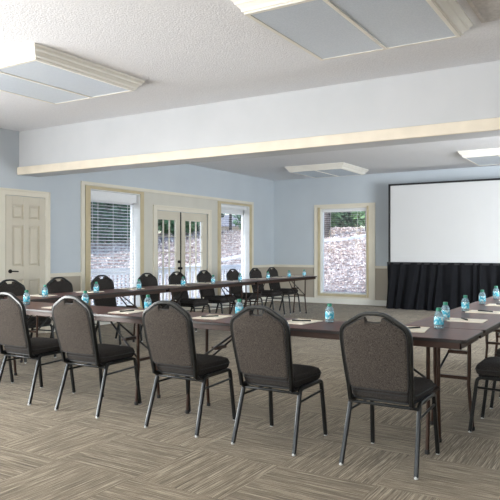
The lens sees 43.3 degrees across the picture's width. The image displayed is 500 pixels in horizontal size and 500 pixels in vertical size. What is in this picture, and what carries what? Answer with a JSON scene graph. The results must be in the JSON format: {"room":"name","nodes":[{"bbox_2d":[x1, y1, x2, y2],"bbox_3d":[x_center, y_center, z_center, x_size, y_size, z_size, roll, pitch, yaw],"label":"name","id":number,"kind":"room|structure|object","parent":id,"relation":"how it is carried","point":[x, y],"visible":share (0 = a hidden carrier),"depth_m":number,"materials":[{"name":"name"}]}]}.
{"room":"conference room","nodes":[
{"label":"conference room","id":0,"kind":"room"},
{"bbox_2d":[0,128,273,333],"bbox_3d":[-3.984,-0.240,8.822,0.200,3.080,17.700,0,0,31],"label":"wall","id":1,"kind":"structure","parent":0,"point":[65,190],"depth_m":11.42,"materials":[{"name":"paint"}]},
{"bbox_2d":[0,187,50,333],"bbox_3d":[-3.384,0.195,9.531,0.085,2.210,0.935,0,0,31],"label":"door","id":2,"kind":"structure","parent":1,"relation":"in","point":[25,222],"depth_m":9.55,"materials":[{"name":"beige paint"}]},
{"bbox_2d":[85,185,143,308],"bbox_3d":[-2.464,0.022,11.262,0.219,2.225,1.470,0,0,31],"label":"window","id":3,"kind":"structure","parent":1,"relation":"in","point":[137,209],"depth_m":11.76,"materials":[{"name":"beige wood"}]},
{"bbox_2d":[91,190,135,305],"bbox_3d":[-2.459,0.007,11.271,0.079,2.066,1.210,0,0,31],"label":"blind","id":4,"kind":"object","parent":3,"relation":"attached to","point":[96,195],"visible":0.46,"depth_m":11.30,"materials":[{"name":"white plastic"}]},
{"bbox_2d":[51,264,273,276],"bbox_3d":[-3.894,0.400,8.746,0.034,0.060,17.265,0,0,31],"label":"trim","id":5,"kind":"structure","parent":1,"relation":"attached to","point":[272,265],"depth_m":10.36,"materials":[{"name":"beige wood"}]},
{"bbox_2d":[52,297,273,331],"bbox_3d":[-3.897,1.235,8.757,0.018,0.130,17.280,0,0,31],"label":"baseboard","id":6,"kind":"structure","parent":1,"relation":"attached to","point":[263,298],"depth_m":14.19,"materials":[{"name":"beige wood"}]},
{"bbox_2d":[81,181,253,292],"bbox_3d":[-1.370,0.007,12.879,0.030,2.325,5.550,0,0,31],"label":"trim","id":7,"kind":"structure","parent":1,"relation":"attached to","point":[83,183],"depth_m":11.11,"materials":[{"name":"beige wood"}]},
{"bbox_2d":[157,210,182,300],"bbox_3d":[-1.590,0.259,12.502,0.138,2.058,0.787,0,0,31],"label":"door","id":8,"kind":"structure","parent":1,"relation":"in","point":[164,215],"depth_m":12.57,"materials":[{"name":"beige paint"}]},
{"bbox_2d":[89,185,251,300],"bbox_3d":[-1.377,0.020,12.883,0.014,2.300,5.490,0,0,31],"label":"panelling","id":9,"kind":"object","parent":1,"relation":"attached to","point":[150,199],"visible":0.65,"depth_m":12.70,"materials":[{"name":"beige wood"}]},
{"bbox_2d":[153,205,211,309],"bbox_3d":[-1.348,0.215,12.889,0.030,2.170,1.930,0,0,31],"label":"trim","id":10,"kind":"structure","parent":1,"relation":"attached to","point":[155,207],"depth_m":12.76,"materials":[{"name":"beige wood"}]},
{"bbox_2d":[181,212,206,311],"bbox_3d":[-1.187,0.259,13.248,0.048,2.058,0.920,0,0,31],"label":"door","id":11,"kind":"structure","parent":1,"relation":"in","point":[194,217],"depth_m":13.31,"materials":[{"name":"beige paint"}]},
{"bbox_2d":[218,201,251,294],"bbox_3d":[-0.418,0.022,14.611,0.219,2.225,1.440,0,0,31],"label":"window","id":12,"kind":"structure","parent":1,"relation":"in","point":[244,213],"depth_m":15.11,"materials":[{"name":"beige wood"}]},
{"bbox_2d":[221,204,246,295],"bbox_3d":[-0.412,0.007,14.620,0.079,2.066,1.180,0,0,31],"label":"blind","id":13,"kind":"object","parent":12,"relation":"attached to","point":[222,206],"visible":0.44,"depth_m":14.64,"materials":[{"name":"white plastic"}]},
{"bbox_2d":[0,301,499,499],"bbox_3d":[0.709,1.360,5.954,11.200,0.120,17.700,0,0,31],"label":"floor","id":14,"kind":"structure","parent":0,"point":[66,453],"depth_m":4.37,"materials":[{"name":"carpet"}]},
{"bbox_2d":[3,350,13,382],"bbox_3d":[-2.657,0.828,6.027,0.484,0.944,0.601,0,0,31],"label":"banquet chair","id":15,"kind":"object","parent":14,"relation":"on","point":[9,357],"visible":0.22,"depth_m":6.14,"materials":[{"name":"black metal"}]},
{"bbox_2d":[0,279,55,362],"bbox_3d":[-2.708,0.828,7.561,0.601,0.944,0.484,0,0,31],"label":"banquet chair","id":16,"kind":"object","parent":14,"relation":"on","point":[18,289],"visible":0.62,"depth_m":7.61,"materials":[{"name":"black fabric"}]},
{"bbox_2d":[0,292,75,404],"bbox_3d":[-1.932,0.828,5.583,0.484,0.944,0.601,0,0,31],"label":"banquet chair","id":17,"kind":"object","parent":14,"relation":"on","point":[14,330],"visible":0.86,"depth_m":5.38,"materials":[{"name":"grey fabric"}]},
{"bbox_2d":[46,277,101,343],"bbox_3d":[-2.306,0.828,8.218,0.601,0.944,0.484,0,0,31],"label":"banquet chair","id":18,"kind":"object","parent":14,"relation":"on","point":[54,286],"visible":0.34,"depth_m":8.29,"materials":[{"name":"black fabric"}]},
{"bbox_2d":[4,287,167,362],"bbox_3d":[-2.018,0.920,8.013,0.560,0.760,2.438,0,0,31],"label":"folding table","id":19,"kind":"object","parent":14,"relation":"on","point":[108,293],"visible":0.41,"depth_m":7.88,"materials":[{"name":"brown metal"}]},
{"bbox_2d":[26,294,56,296],"bbox_3d":[-2.459,0.537,7.444,0.280,0.007,0.216,0,0,30],"label":"notepad","id":20,"kind":"object","parent":19,"relation":"on","point":[37,294],"visible":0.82,"depth_m":7.39,"materials":[{"name":"paper"}]},
{"bbox_2d":[42,285,47,297],"bbox_3d":[-2.337,0.469,7.183,0.066,0.143,0.066,0,0,7],"label":"water bottle","id":21,"kind":"object","parent":19,"relation":"on","point":[44,292],"visible":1,"depth_m":7.16,"materials":[{"name":"blue plastic"}]},
{"bbox_2d":[94,282,98,292],"bbox_3d":[-1.919,0.469,7.867,0.066,0.143,0.066,0,0,0],"label":"water bottle","id":22,"kind":"object","parent":19,"relation":"on","point":[95,288],"visible":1,"depth_m":7.85,"materials":[{"name":"blue plastic"}]},
{"bbox_2d":[136,279,140,289],"bbox_3d":[-1.506,0.469,8.543,0.066,0.143,0.066,0,0,-24],"label":"water bottle","id":23,"kind":"object","parent":19,"relation":"on","point":[137,285],"visible":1,"depth_m":8.53,"materials":[{"name":"blue plastic"}]},
{"bbox_2d":[13,301,160,404],"bbox_3d":[-1.693,0.920,5.910,2.438,0.760,0.560,0,0,31],"label":"folding table","id":24,"kind":"object","parent":14,"relation":"on","point":[100,313],"visible":0.39,"depth_m":5.50,"materials":[{"name":"brown metal"}]},
{"bbox_2d":[23,290,29,304],"bbox_3d":[-2.211,0.469,6.238,0.066,0.143,0.066,0,0,10],"label":"water bottle","id":25,"kind":"object","parent":24,"relation":"on","point":[25,298],"visible":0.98,"depth_m":6.22,"materials":[{"name":"blue plastic"}]},
{"bbox_2d":[82,291,88,304],"bbox_3d":[-1.602,0.469,6.124,0.066,0.143,0.066,0,0,-20],"label":"water bottle","id":26,"kind":"object","parent":24,"relation":"on","point":[85,299],"visible":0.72,"depth_m":6.11,"materials":[{"name":"blue plastic"}]},
{"bbox_2d":[108,309,143,313],"bbox_3d":[-1.063,0.537,5.490,0.216,0.007,0.280,0,0,25],"label":"notepad","id":27,"kind":"object","parent":24,"relation":"on","point":[134,311],"visible":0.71,"depth_m":5.42,"materials":[{"name":"paper"}]},
{"bbox_2d":[144,295,151,309],"bbox_3d":[-0.906,0.469,5.593,0.066,0.143,0.066,0,0,-12],"label":"water bottle","id":28,"kind":"object","parent":24,"relation":"on","point":[147,304],"visible":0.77,"depth_m":5.58,"materials":[{"name":"blue plastic"}]},
{"bbox_2d":[52,295,141,418],"bbox_3d":[-1.263,0.828,5.175,0.484,0.944,0.601,0,0,31],"label":"banquet chair","id":29,"kind":"object","parent":14,"relation":"on","point":[74,324],"visible":1,"depth_m":4.99,"materials":[{"name":"grey fabric"}]},
{"bbox_2d":[90,275,142,344],"bbox_3d":[-1.894,0.828,8.892,0.601,0.944,0.484,0,0,31],"label":"banquet chair","id":30,"kind":"object","parent":14,"relation":"on","point":[106,282],"visible":0.49,"depth_m":8.96,"materials":[{"name":"black fabric"}]},
{"bbox_2d":[137,273,180,329],"bbox_3d":[-1.383,0.828,9.729,0.601,0.944,0.484,0,0,31],"label":"banquet chair","id":31,"kind":"object","parent":14,"relation":"on","point":[150,280],"visible":0.41,"depth_m":9.80,"materials":[{"name":"black fabric"}]},
{"bbox_2d":[142,300,235,437],"bbox_3d":[-0.453,0.828,4.680,0.484,0.944,0.601,0,0,31],"label":"banquet chair","id":32,"kind":"object","parent":14,"relation":"on","point":[169,333],"visible":0.98,"depth_m":4.49,"materials":[{"name":"grey fabric"}]},
{"bbox_2d":[168,271,210,331],"bbox_3d":[-0.992,0.828,10.368,0.601,0.944,0.484,0,0,31],"label":"banquet chair","id":33,"kind":"object","parent":14,"relation":"on","point":[185,301],"visible":0.72,"depth_m":10.34,"materials":[{"name":"black fabric"}]},
{"bbox_2d":[146,280,256,313],"bbox_3d":[-0.744,0.920,10.097,0.560,0.760,2.438,0,0,31],"label":"folding table","id":34,"kind":"object","parent":14,"relation":"on","point":[218,284],"visible":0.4,"depth_m":9.86,"materials":[{"name":"brown metal"}]},
{"bbox_2d":[197,270,235,313],"bbox_3d":[-0.585,0.828,11.034,0.601,0.944,0.484,0,0,31],"label":"banquet chair","id":35,"kind":"object","parent":14,"relation":"on","point":[209,294],"visible":0.77,"depth_m":11.00,"materials":[{"name":"black fabric"}]},
{"bbox_2d":[226,269,263,313],"bbox_3d":[-0.095,0.828,11.836,0.601,0.944,0.484,0,0,31],"label":"banquet chair","id":36,"kind":"object","parent":14,"relation":"on","point":[235,290],"visible":0.69,"depth_m":11.80,"materials":[{"name":"black fabric"}]},
{"bbox_2d":[249,268,284,314],"bbox_3d":[0.333,0.828,12.536,0.601,0.944,0.484,0,0,31],"label":"banquet chair","id":37,"kind":"object","parent":14,"relation":"on","point":[256,273],"visible":0.72,"depth_m":12.49,"materials":[{"name":"black fabric"}]},
{"bbox_2d":[230,305,327,455],"bbox_3d":[0.194,0.828,4.284,0.484,0.944,0.601,0,0,31],"label":"banquet chair","id":38,"kind":"object","parent":14,"relation":"on","point":[262,348],"visible":1,"depth_m":4.09,"materials":[{"name":"grey fabric"}]},
{"bbox_2d":[242,276,316,314],"bbox_3d":[0.529,0.920,12.180,0.560,0.760,2.438,0,0,31],"label":"folding table","id":39,"kind":"object","parent":14,"relation":"on","point":[264,281],"visible":0.77,"depth_m":11.94,"materials":[{"name":"brown metal"}]},
{"bbox_2d":[267,267,300,313],"bbox_3d":[0.692,0.828,13.125,0.601,0.944,0.484,0,0,31],"label":"banquet chair","id":40,"kind":"object","parent":14,"relation":"on","point":[273,272],"visible":0.73,"depth_m":13.11,"materials":[{"name":"black fabric"}]},
{"bbox_2d":[185,312,482,454],"bbox_3d":[0.391,0.920,4.636,2.438,0.760,0.560,0,0,31],"label":"folding table","id":41,"kind":"object","parent":14,"relation":"on","point":[449,338],"visible":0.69,"depth_m":4.24,"materials":[{"name":"brown wood"}]},
{"bbox_2d":[192,314,231,319],"bbox_3d":[-0.302,0.537,5.048,0.216,0.007,0.280,0,0,26],"label":"notepad","id":42,"kind":"object","parent":41,"relation":"on","point":[219,316],"visible":0.86,"depth_m":4.98,"materials":[{"name":"paper"}]},
{"bbox_2d":[201,315,218,316],"bbox_3d":[-0.321,0.528,5.043,0.142,0.013,0.011,0,0,-20],"label":"ballpoint pen","id":43,"kind":"object","parent":42,"relation":"on","point":[202,315],"visible":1,"depth_m":5.04,"materials":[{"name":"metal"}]},
{"bbox_2d":[235,299,242,313],"bbox_3d":[-0.087,0.469,5.093,0.066,0.143,0.066,0,0,6],"label":"water bottle","id":44,"kind":"object","parent":41,"relation":"on","point":[237,308],"visible":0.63,"depth_m":5.08,"materials":[{"name":"blue plastic"}]},
{"bbox_2d":[287,319,322,324],"bbox_3d":[0.380,0.537,4.725,0.216,0.007,0.280,0,0,37],"label":"notepad","id":45,"kind":"object","parent":41,"relation":"on","point":[289,321],"visible":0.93,"depth_m":4.71,"materials":[{"name":"paper"}]},
{"bbox_2d":[325,303,333,322],"bbox_3d":[0.592,0.469,4.689,0.066,0.143,0.066,0,0,27],"label":"water bottle","id":46,"kind":"object","parent":41,"relation":"on","point":[328,314],"visible":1,"depth_m":4.67,"materials":[{"name":"blue plastic"}]},
{"bbox_2d":[407,326,429,332],"bbox_3d":[1.091,0.537,4.279,0.216,0.007,0.280,0,0,23],"label":"notepad","id":47,"kind":"object","parent":41,"relation":"on","point":[421,329],"visible":0.61,"depth_m":4.23,"materials":[{"name":"paper"}]},
{"bbox_2d":[434,308,443,328],"bbox_3d":[1.298,0.469,4.329,0.066,0.143,0.066,0,0,-4],"label":"water bottle","id":48,"kind":"object","parent":41,"relation":"on","point":[438,320],"visible":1,"depth_m":4.31,"materials":[{"name":"blue plastic"}]},
{"bbox_2d":[339,312,439,479],"bbox_3d":[0.860,0.828,3.877,0.484,0.944,0.601,0,0,31],"label":"banquet chair","id":49,"kind":"object","parent":14,"relation":"on","point":[377,357],"visible":1,"depth_m":3.68,"materials":[{"name":"grey fabric"}]},
{"bbox_2d":[386,178,499,310],"bbox_3d":[4.623,-0.083,13.213,3.580,2.765,0.529,0,0,31],"label":"projection screen","id":50,"kind":"object","parent":14,"relation":"on","point":[444,236],"visible":0.84,"depth_m":13.41,"materials":[{"name":"white screen fabric"},{"name":"black aluminium frame"}]},
{"bbox_2d":[406,302,499,430],"bbox_3d":[1.977,0.920,5.431,0.560,0.760,2.438,0,0,31],"label":"folding table","id":51,"kind":"object","parent":14,"relation":"on","point":[493,323],"visible":0.58,"depth_m":4.69,"materials":[{"name":"brown metal"}]},
{"bbox_2d":[441,302,449,319],"bbox_3d":[1.491,0.469,4.808,0.066,0.143,0.066,0,0,12],"label":"water bottle","id":52,"kind":"object","parent":51,"relation":"on","point":[446,313],"visible":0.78,"depth_m":4.79,"materials":[{"name":"blue plastic"}]},
{"bbox_2d":[461,295,468,311],"bbox_3d":[1.889,0.469,5.526,0.066,0.143,0.066,0,0,37],"label":"water bottle","id":53,"kind":"object","parent":51,"relation":"on","point":[463,304],"visible":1,"depth_m":5.51,"materials":[{"name":"blue plastic"}]},
{"bbox_2d":[444,318,487,322],"bbox_3d":[1.653,0.537,4.814,0.280,0.007,0.216,0,0,30],"label":"notepad","id":54,"kind":"object","parent":51,"relation":"on","point":[451,319],"visible":0.89,"depth_m":4.77,"materials":[{"name":"paper"}]},
{"bbox_2d":[465,310,499,313],"bbox_3d":[2.036,0.537,5.460,0.280,0.007,0.216,0,0,33],"label":"notepad","id":55,"kind":"object","parent":51,"relation":"on","point":[469,311],"visible":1,"depth_m":5.41,"materials":[{"name":"paper"}]},
{"bbox_2d":[479,290,485,303],"bbox_3d":[2.317,0.469,6.284,0.066,0.143,0.066,0,0,19],"label":"water bottle","id":56,"kind":"object","parent":51,"relation":"on","point":[481,298],"visible":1,"depth_m":6.27,"materials":[{"name":"blue plastic"}]},
{"bbox_2d":[468,357,499,432],"bbox_3d":[1.928,0.828,4.529,0.601,0.944,0.484,0,0,31],"label":"banquet chair","id":57,"kind":"object","parent":14,"relation":"on","point":[488,369],"visible":1,"depth_m":4.47,"materials":[{"name":"black fabric"}]},
{"bbox_2d":[477,294,499,356],"bbox_3d":[3.250,0.920,7.515,0.560,0.760,2.438,0,0,31],"label":"folding table","id":58,"kind":"object","parent":14,"relation":"on","point":[490,299],"visible":0.38,"depth_m":6.76,"materials":[{"name":"brown metal"}]},
{"bbox_2d":[493,286,498,298],"bbox_3d":[2.720,0.469,6.963,0.066,0.143,0.066,0,0,-28],"label":"water bottle","id":59,"kind":"object","parent":58,"relation":"on","point":[495,293],"visible":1,"depth_m":6.96,"materials":[{"name":"blue plastic"}]},
{"bbox_2d":[489,348,499,408],"bbox_3d":[2.334,0.828,5.195,0.601,0.944,0.484,0,0,31],"label":"banquet chair","id":60,"kind":"object","parent":14,"relation":"on","point":[498,350],"visible":0.65,"depth_m":5.15,"materials":[{"name":"black metal"}]},
{"bbox_2d":[0,0,499,180],"bbox_3d":[0.709,-1.840,5.954,11.200,0.120,17.700,0,0,31],"label":"ceiling","id":61,"kind":"structure","parent":0,"point":[186,53],"depth_m":5.92,"materials":[{"name":"white paint"}]},
{"bbox_2d":[0,42,144,104],"bbox_3d":[-2.053,-1.720,6.364,1.350,0.119,1.430,0,0,31],"label":"ceiling light","id":62,"kind":"object","parent":61,"relation":"attached to","point":[35,71],"visible":1,"depth_m":6.13,"materials":[{"name":"plastic"}]},
{"bbox_2d":[0,73,87,102],"bbox_3d":[-2.302,-1.672,6.516,0.556,0.006,1.220,0,0,31],"label":"diffuser","id":63,"kind":"object","parent":62,"relation":"attached to","point":[9,83],"depth_m":6.59,"materials":[{"name":"plastic"}]},
{"bbox_2d":[0,61,129,96],"bbox_3d":[-1.804,-1.672,6.212,0.556,0.006,1.220,0,0,31],"label":"diffuser","id":64,"kind":"object","parent":62,"relation":"attached to","point":[40,72],"depth_m":6.14,"materials":[{"name":"plastic"}]},
{"bbox_2d":[285,162,368,177],"bbox_3d":[1.690,-1.720,13.734,1.350,0.119,1.430,0,0,31],"label":"ceiling light","id":65,"kind":"object","parent":61,"relation":"attached to","point":[329,169],"visible":1,"depth_m":13.40,"materials":[{"name":"plastic"}]},
{"bbox_2d":[293,171,334,177],"bbox_3d":[1.440,-1.672,13.886,0.556,0.006,1.220,0,0,31],"label":"diffuser","id":66,"kind":"object","parent":65,"relation":"attached to","point":[314,174],"depth_m":13.92,"materials":[{"name":"plastic"}]},
{"bbox_2d":[317,169,360,175],"bbox_3d":[1.939,-1.672,13.582,0.556,0.006,1.220,0,0,31],"label":"diffuser","id":67,"kind":"object","parent":65,"relation":"attached to","point":[335,172],"depth_m":13.57,"materials":[{"name":"plastic"}]},
{"bbox_2d":[231,0,472,60],"bbox_3d":[0.803,-1.720,4.689,1.350,0.119,1.430,0,0,31],"label":"ceiling light","id":68,"kind":"object","parent":61,"relation":"attached to","point":[324,29],"visible":1,"depth_m":4.62,"materials":[{"name":"plastic"}]},
{"bbox_2d":[252,0,382,58],"bbox_3d":[0.554,-1.672,4.841,0.556,0.006,1.220,0,0,31],"label":"diffuser","id":69,"kind":"object","parent":68,"relation":"attached to","point":[317,27],"depth_m":4.77,"materials":[{"name":"plastic"}]},
{"bbox_2d":[329,0,454,47],"bbox_3d":[1.052,-1.672,4.537,0.556,0.006,1.220,0,0,31],"label":"diffuser","id":70,"kind":"object","parent":68,"relation":"attached to","point":[389,23],"depth_m":4.58,"materials":[{"name":"plastic"}]},
{"bbox_2d":[458,148,499,165],"bbox_3d":[4.691,-1.720,11.607,1.350,0.119,1.430,0,0,31],"label":"ceiling light","id":71,"kind":"object","parent":61,"relation":"attached to","point":[480,157],"visible":1,"depth_m":11.32,"materials":[{"name":"plastic"}]},
{"bbox_2d":[467,155,499,164],"bbox_3d":[4.441,-1.672,11.759,0.556,0.006,1.220,0,0,31],"label":"diffuser","id":72,"kind":"object","parent":71,"relation":"attached to","point":[476,159],"depth_m":11.62,"materials":[{"name":"plastic"}]},
{"bbox_2d":[466,0,499,22],"bbox_3d":[1.920,-1.774,4.522,0.600,0.012,0.540,0,0,31],"label":"ceiling vent","id":73,"kind":"object","parent":61,"relation":"in","point":[485,10],"visible":1,"depth_m":4.64,"materials":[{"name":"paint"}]},
{"bbox_2d":[19,60,499,176],"bbox_3d":[1.228,-1.455,6.803,10.800,0.650,0.350,0,0,31],"label":"ceiling beam","id":74,"kind":"structure","parent":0,"point":[467,92],"depth_m":7.12,"materials":[{"name":"paint"}]},
{"bbox_2d":[17,117,499,174],"bbox_3d":[1.127,-1.183,6.639,10.800,0.115,0.035,0,0,31],"label":"trim","id":75,"kind":"structure","parent":74,"relation":"attached to","point":[490,124],"depth_m":7.06,"materials":[{"name":"beige wood"}]},
{"bbox_2d":[274,166,499,300],"bbox_3d":[5.271,-0.240,13.420,10.800,3.080,0.200,0,0,31],"label":"wall","id":76,"kind":"structure","parent":0,"point":[295,200],"depth_m":15.44,"materials":[{"name":"paint"}]},
{"bbox_2d":[274,296,386,305],"bbox_3d":[5.215,1.235,13.327,10.800,0.130,0.018,0,0,31],"label":"baseboard","id":77,"kind":"structure","parent":76,"relation":"attached to","point":[308,299],"depth_m":15.21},
{"bbox_2d":[274,264,386,268],"bbox_3d":[5.210,0.400,13.320,10.800,0.060,0.034,0,0,31],"label":"trim","id":78,"kind":"structure","parent":76,"relation":"attached to","point":[275,265],"depth_m":15.73,"materials":[{"name":"beige wood"}]},
{"bbox_2d":[314,202,374,299],"bbox_3d":[2.293,0.030,15.191,1.570,2.280,0.184,0,0,31],"label":"window","id":79,"kind":"structure","parent":76,"relation":"in","point":[370,207],"depth_m":15.14,"materials":[{"name":"beige wood"}]},
{"bbox_2d":[322,208,365,293],"bbox_3d":[2.280,0.022,15.227,1.130,2.036,0.066,0,0,31],"label":"blind","id":80,"kind":"object","parent":79,"relation":"attached to","point":[351,210],"visible":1,"depth_m":15.30,"materials":[{"name":"white plastic"}]},
{"label":"outside","id":81,"kind":"structure","parent":0,"visible":0},
{"bbox_2d":[91,230,365,304],"bbox_3d":[-14.458,0.200,67.433,125.000,3.400,140.000,0,0,31],"label":"ground","id":82,"kind":"structure","parent":81,"point":[229,250],"depth_m":25.83,"materials":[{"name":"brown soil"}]},
{"bbox_2d":[91,202,129,242],"bbox_3d":[-7.379,-4.383,33.855,4.780,9.053,5.238,0,0,0],"label":"broadleaf tree","id":83,"kind":"object","parent":82,"relation":"on","point":[121,208],"visible":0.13,"depth_m":32.39,"materials":[{"name":"green plant"}]},
{"bbox_2d":[158,219,199,233],"bbox_3d":[-4.321,-4.136,38.656,4.407,7.384,4.493,0,0,-6],"label":"young tree","id":84,"kind":"object","parent":82,"relation":"on","point":[159,220],"visible":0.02,"depth_m":37.97,"materials":[{"name":"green plant"}]},
{"bbox_2d":[159,254,240,274],"bbox_3d":[-1.255,0.413,26.262,0.830,1.154,9.536,0,0,34],"label":"footpath","id":85,"kind":"structure","parent":82,"relation":"on","point":[234,256],"depth_m":26.56,"materials":[{"name":"grey concrete"}]},
{"bbox_2d":[188,213,224,231],"bbox_3d":[-4.115,-5.094,48.997,4.780,9.053,5.238,0,0,2],"label":"broadleaf tree","id":86,"kind":"object","parent":82,"relation":"on","point":[198,228],"visible":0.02,"depth_m":48.68,"materials":[{"name":"green plant"}]},
{"bbox_2d":[91,226,365,300],"bbox_3d":[-0.762,-0.052,36.510,17.199,2.808,41.794,0,0,-15],"label":"fallen leaves","id":87,"kind":"object","parent":82,"relation":"on","point":[353,232],"visible":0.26,"depth_m":27.53,"materials":[{"name":"brown plant"}]},
{"bbox_2d":[229,214,231,229],"bbox_3d":[-1.260,-5.461,40.147,0.260,9.302,0.171,0,0,31],"label":"trunk","id":88,"kind":"object","parent":82,"relation":"on","point":[230,215],"visible":0.02,"depth_m":40.07,"materials":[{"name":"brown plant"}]},
{"bbox_2d":[221,215,240,231],"bbox_3d":[-2.275,-2.277,78.739,16.000,4.200,10.000,0,0,1],"label":"house","id":89,"kind":"structure","parent":82,"relation":"on","point":[225,218],"depth_m":74.88,"materials":[{"name":"beige"}]},
{"bbox_2d":[232,215,240,229],"bbox_3d":[1.186,-5.199,46.017,5.238,9.053,4.780,0,0,16],"label":"broadleaf tree","id":90,"kind":"object","parent":82,"relation":"on","point":[238,217],"visible":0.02,"depth_m":46.11,"materials":[{"name":"green plant"}]},
{"bbox_2d":[324,212,329,237],"bbox_3d":[3.931,-4.941,33.108,0.680,9.307,0.571,0,0,31],"label":"trunk","id":91,"kind":"object","parent":82,"relation":"on","point":[326,228],"visible":0.08,"depth_m":32.82,"materials":[{"name":"grey plant"}]},
{"bbox_2d":[331,212,343,226],"bbox_3d":[4.080,-4.434,41.369,4.407,7.384,4.493,0,0,14],"label":"young tree","id":92,"kind":"object","parent":82,"relation":"on","point":[334,216],"visible":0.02,"depth_m":41.13,"materials":[{"name":"green plant"}]},
{"bbox_2d":[324,234,365,243],"bbox_3d":[4.978,-0.743,32.250,8.106,1.054,2.494,0,0,-27],"label":"kerb","id":93,"kind":"object","parent":82,"relation":"on","point":[362,235],"visible":0.22,"depth_m":30.76,"materials":[{"name":"grey concrete"}]},
{"bbox_2d":[334,212,362,227],"bbox_3d":[7.375,-5.299,49.335,5.067,9.053,5.257,0,0,-40],"label":"broadleaf tree","id":94,"kind":"object","parent":82,"relation":"on","point":[347,221],"visible":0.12,"depth_m":47.68,"materials":[{"name":"green plant"}]},
{"bbox_2d":[350,211,364,226],"bbox_3d":[8.389,-4.490,39.417,4.407,7.384,4.493,0,0,32],"label":"young tree","id":95,"kind":"object","parent":82,"relation":"on","point":[362,213],"visible":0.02,"depth_m":39.18,"materials":[{"name":"green plant"}]},
{"bbox_3d":[-2.448,1.450,13.685,2.250,0.200,14.800,0,0,31],"label":"patio","id":96,"kind":"object","parent":82,"relation":"on","visible":0},
{"bbox_2d":[91,269,129,304],"bbox_3d":[-3.069,0.860,13.771,0.100,0.980,2.400,0,0,31],"label":"railing","id":97,"kind":"object","parent":96,"relation":"on","point":[104,270],"visible":0.03,"depth_m":13.92,"materials":[{"name":"white wood"}]},
{"bbox_2d":[158,266,199,300],"bbox_3d":[-1.818,0.860,15.819,0.100,0.980,2.400,0,0,31],"label":"railing","id":98,"kind":"object","parent":96,"relation":"on","point":[186,267],"visible":0.12,"depth_m":16.06,"materials":[{"name":"white wood"}]},
{"bbox_2d":[221,264,240,293],"bbox_3d":[-0.567,0.860,17.867,0.100,0.980,2.400,0,0,31],"label":"railing","id":99,"kind":"object","parent":96,"relation":"on","point":[237,266],"visible":0.08,"depth_m":17.72,"materials":[{"name":"white wood"}]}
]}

